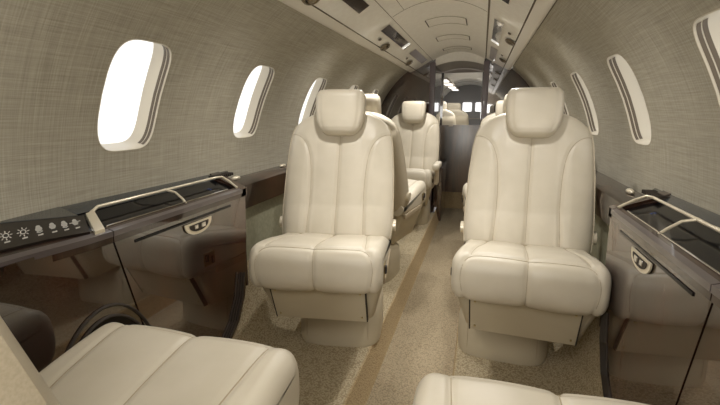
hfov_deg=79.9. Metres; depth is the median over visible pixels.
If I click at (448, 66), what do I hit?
trim
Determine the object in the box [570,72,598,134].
window
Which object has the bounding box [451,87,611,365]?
seat
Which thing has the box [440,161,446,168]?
armrest
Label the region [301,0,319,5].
air nozzle
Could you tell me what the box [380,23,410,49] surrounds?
light panel
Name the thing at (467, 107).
window
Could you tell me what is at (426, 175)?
seat cushion
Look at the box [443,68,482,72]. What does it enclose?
trim
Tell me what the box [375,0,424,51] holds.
trim
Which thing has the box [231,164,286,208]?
trim
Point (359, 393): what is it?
trim
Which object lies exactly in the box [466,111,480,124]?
console
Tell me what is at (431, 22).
ceiling hatch
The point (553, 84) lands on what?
window
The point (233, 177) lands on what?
ledge catch
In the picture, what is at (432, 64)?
trim
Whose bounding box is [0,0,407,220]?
wall
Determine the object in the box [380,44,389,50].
air nozzle
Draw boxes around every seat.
[0,316,299,404]
[249,89,395,346]
[365,94,425,282]
[391,101,441,224]
[413,373,648,404]
[439,101,455,159]
[447,103,468,124]
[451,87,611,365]
[461,93,507,211]
[480,100,503,125]
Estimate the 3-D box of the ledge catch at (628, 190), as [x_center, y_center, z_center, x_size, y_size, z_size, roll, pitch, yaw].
[0.968,-0.040,1.541,0.024,0.020,0.060,3,12,15]
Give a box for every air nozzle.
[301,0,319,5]
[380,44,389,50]
[505,39,514,45]
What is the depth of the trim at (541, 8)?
1.98 m
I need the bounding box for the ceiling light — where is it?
[444,82,454,85]
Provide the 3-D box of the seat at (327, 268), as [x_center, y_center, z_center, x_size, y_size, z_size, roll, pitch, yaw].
[-0.120,0.084,1.786,0.524,1.099,0.686,2,12,7]
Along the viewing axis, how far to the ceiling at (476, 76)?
6.16 m
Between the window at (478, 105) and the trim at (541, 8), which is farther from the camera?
the window at (478, 105)
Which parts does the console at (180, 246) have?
guard rail, rail, panel, panel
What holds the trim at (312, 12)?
attached to the wall at (56, 56)
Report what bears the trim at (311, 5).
attached to the wall at (412, 86)
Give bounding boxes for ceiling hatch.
[425,16,466,26]
[436,34,469,41]
[443,46,471,50]
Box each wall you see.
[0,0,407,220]
[381,58,529,118]
[431,66,442,211]
[443,85,481,110]
[512,0,719,214]
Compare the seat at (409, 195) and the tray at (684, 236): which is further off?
the seat at (409, 195)
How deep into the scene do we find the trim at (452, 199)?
5.09 m
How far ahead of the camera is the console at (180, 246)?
1.39 m
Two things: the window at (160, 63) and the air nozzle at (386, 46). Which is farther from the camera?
the air nozzle at (386, 46)
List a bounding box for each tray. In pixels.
[76,172,246,230]
[608,190,719,274]
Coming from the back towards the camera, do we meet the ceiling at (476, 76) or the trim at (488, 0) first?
the ceiling at (476, 76)
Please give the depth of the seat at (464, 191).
2.74 m
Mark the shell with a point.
(556, 0)
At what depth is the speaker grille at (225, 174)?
1.76 m
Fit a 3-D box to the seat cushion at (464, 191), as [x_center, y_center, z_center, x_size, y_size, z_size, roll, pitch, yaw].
[0.896,-0.002,2.647,0.480,0.177,0.533,2,12,7]
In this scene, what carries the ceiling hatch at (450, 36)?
attached to the ceiling at (412, 19)
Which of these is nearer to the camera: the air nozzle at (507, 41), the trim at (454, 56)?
the air nozzle at (507, 41)
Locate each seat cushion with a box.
[249,233,390,293]
[393,179,425,215]
[406,168,433,189]
[451,239,611,316]
[462,183,466,206]
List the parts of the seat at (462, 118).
backrest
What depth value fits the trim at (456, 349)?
1.90 m
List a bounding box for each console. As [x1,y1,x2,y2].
[0,207,150,371]
[61,171,247,338]
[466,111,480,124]
[599,188,719,404]
[678,284,719,404]
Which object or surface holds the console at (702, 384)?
attached to the wall at (656, 39)
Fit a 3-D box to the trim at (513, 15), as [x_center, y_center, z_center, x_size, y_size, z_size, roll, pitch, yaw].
[0.455,-0.703,1.208,0.151,0.087,5.800,3,12,15]
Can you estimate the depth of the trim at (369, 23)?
2.18 m
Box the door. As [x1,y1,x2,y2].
[439,125,479,191]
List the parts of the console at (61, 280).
control panel, rail, plate, arch trim, arch trim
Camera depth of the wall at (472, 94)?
7.75 m
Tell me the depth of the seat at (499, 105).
3.74 m
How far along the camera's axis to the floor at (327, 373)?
1.73 m
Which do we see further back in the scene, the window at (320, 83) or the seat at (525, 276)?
the window at (320, 83)
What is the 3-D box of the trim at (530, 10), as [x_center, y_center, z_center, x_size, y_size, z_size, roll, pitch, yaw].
[0.531,-0.658,1.195,0.007,0.007,5.800,3,12,15]
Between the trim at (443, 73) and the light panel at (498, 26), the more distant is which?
the trim at (443, 73)
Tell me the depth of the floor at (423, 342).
2.27 m
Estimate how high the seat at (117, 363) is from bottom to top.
1.109 m
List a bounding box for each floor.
[232,212,603,404]
[366,208,463,404]
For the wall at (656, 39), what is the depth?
1.32 m
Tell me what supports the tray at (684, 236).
on the console at (663, 253)
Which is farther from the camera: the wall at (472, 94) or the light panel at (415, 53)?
the wall at (472, 94)
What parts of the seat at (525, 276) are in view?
panel, seat frame, backrest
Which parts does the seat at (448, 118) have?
backrest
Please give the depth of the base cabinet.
4.46 m
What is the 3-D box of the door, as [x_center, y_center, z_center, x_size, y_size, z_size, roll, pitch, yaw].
[1.150,-0.504,4.992,0.447,0.780,0.041,3,12,15]
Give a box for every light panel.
[341,0,369,13]
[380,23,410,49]
[409,49,426,63]
[489,46,497,60]
[491,18,504,45]
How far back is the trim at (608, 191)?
1.64 m
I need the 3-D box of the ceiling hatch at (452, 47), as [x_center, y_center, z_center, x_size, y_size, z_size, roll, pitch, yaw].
[0.840,-1.331,3.713,0.241,0.021,0.122,3,12,15]
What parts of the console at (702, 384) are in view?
rail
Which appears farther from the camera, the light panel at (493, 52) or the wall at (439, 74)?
the wall at (439, 74)
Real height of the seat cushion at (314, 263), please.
0.177 m
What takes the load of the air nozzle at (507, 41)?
attached to the trim at (513, 15)
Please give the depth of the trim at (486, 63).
3.99 m
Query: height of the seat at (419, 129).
1.099 m
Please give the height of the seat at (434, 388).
0.991 m
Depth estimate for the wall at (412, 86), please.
4.14 m
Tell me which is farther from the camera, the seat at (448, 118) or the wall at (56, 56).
the seat at (448, 118)
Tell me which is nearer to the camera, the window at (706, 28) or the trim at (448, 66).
the window at (706, 28)
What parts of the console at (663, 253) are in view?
panel, rail, guard rail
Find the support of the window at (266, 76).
in the wall at (56, 56)
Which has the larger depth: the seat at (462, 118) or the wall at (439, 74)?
the seat at (462, 118)
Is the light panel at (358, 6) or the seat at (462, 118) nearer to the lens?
the light panel at (358, 6)
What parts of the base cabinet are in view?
door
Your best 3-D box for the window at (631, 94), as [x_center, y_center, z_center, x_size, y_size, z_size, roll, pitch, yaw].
[0.973,-0.374,1.506,0.195,0.341,0.225,3,12,15]
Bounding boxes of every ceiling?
[376,0,487,59]
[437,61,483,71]
[443,72,482,97]
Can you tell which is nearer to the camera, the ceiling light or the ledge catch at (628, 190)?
the ledge catch at (628, 190)
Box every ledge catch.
[232,176,239,179]
[626,188,634,193]
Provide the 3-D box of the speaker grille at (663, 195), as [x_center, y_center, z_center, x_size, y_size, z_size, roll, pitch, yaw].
[0.933,-0.025,1.359,0.040,0.012,0.118,3,12,15]
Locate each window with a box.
[97,39,171,151]
[233,65,274,137]
[298,78,326,122]
[463,103,471,111]
[475,103,480,111]
[550,81,568,114]
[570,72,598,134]
[607,54,651,145]
[692,8,719,106]
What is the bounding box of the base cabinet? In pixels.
[432,161,446,220]
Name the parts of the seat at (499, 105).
backrest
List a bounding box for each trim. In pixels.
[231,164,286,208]
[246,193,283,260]
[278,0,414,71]
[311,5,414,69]
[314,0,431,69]
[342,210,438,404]
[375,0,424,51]
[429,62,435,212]
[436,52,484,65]
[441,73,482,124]
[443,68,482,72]
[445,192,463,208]
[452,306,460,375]
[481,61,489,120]
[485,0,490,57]
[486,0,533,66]
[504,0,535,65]
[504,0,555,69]
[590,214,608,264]
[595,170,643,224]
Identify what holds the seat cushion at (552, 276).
on the seat at (525, 276)
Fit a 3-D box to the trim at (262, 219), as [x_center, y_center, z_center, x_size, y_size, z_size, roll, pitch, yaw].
[-0.556,0.170,1.679,0.015,0.255,5.800,3,12,15]
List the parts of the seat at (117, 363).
backrest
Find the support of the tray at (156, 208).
on the console at (180, 246)
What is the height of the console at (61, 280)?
0.748 m
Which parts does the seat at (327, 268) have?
panel, seat frame, backrest, rail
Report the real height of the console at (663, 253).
0.745 m
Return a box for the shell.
[513,0,556,65]
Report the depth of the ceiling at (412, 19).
2.50 m
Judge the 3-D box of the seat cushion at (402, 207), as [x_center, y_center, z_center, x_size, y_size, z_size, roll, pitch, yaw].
[0.145,-0.045,2.852,0.480,0.177,0.533,5,13,24]
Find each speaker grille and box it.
[209,172,233,178]
[641,189,669,199]
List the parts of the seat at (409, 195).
backrest, seat frame, rail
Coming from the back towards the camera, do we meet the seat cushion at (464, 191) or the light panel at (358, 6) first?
the seat cushion at (464, 191)
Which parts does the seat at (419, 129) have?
backrest, seat frame, armrest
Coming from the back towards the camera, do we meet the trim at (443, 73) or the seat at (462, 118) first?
the seat at (462, 118)

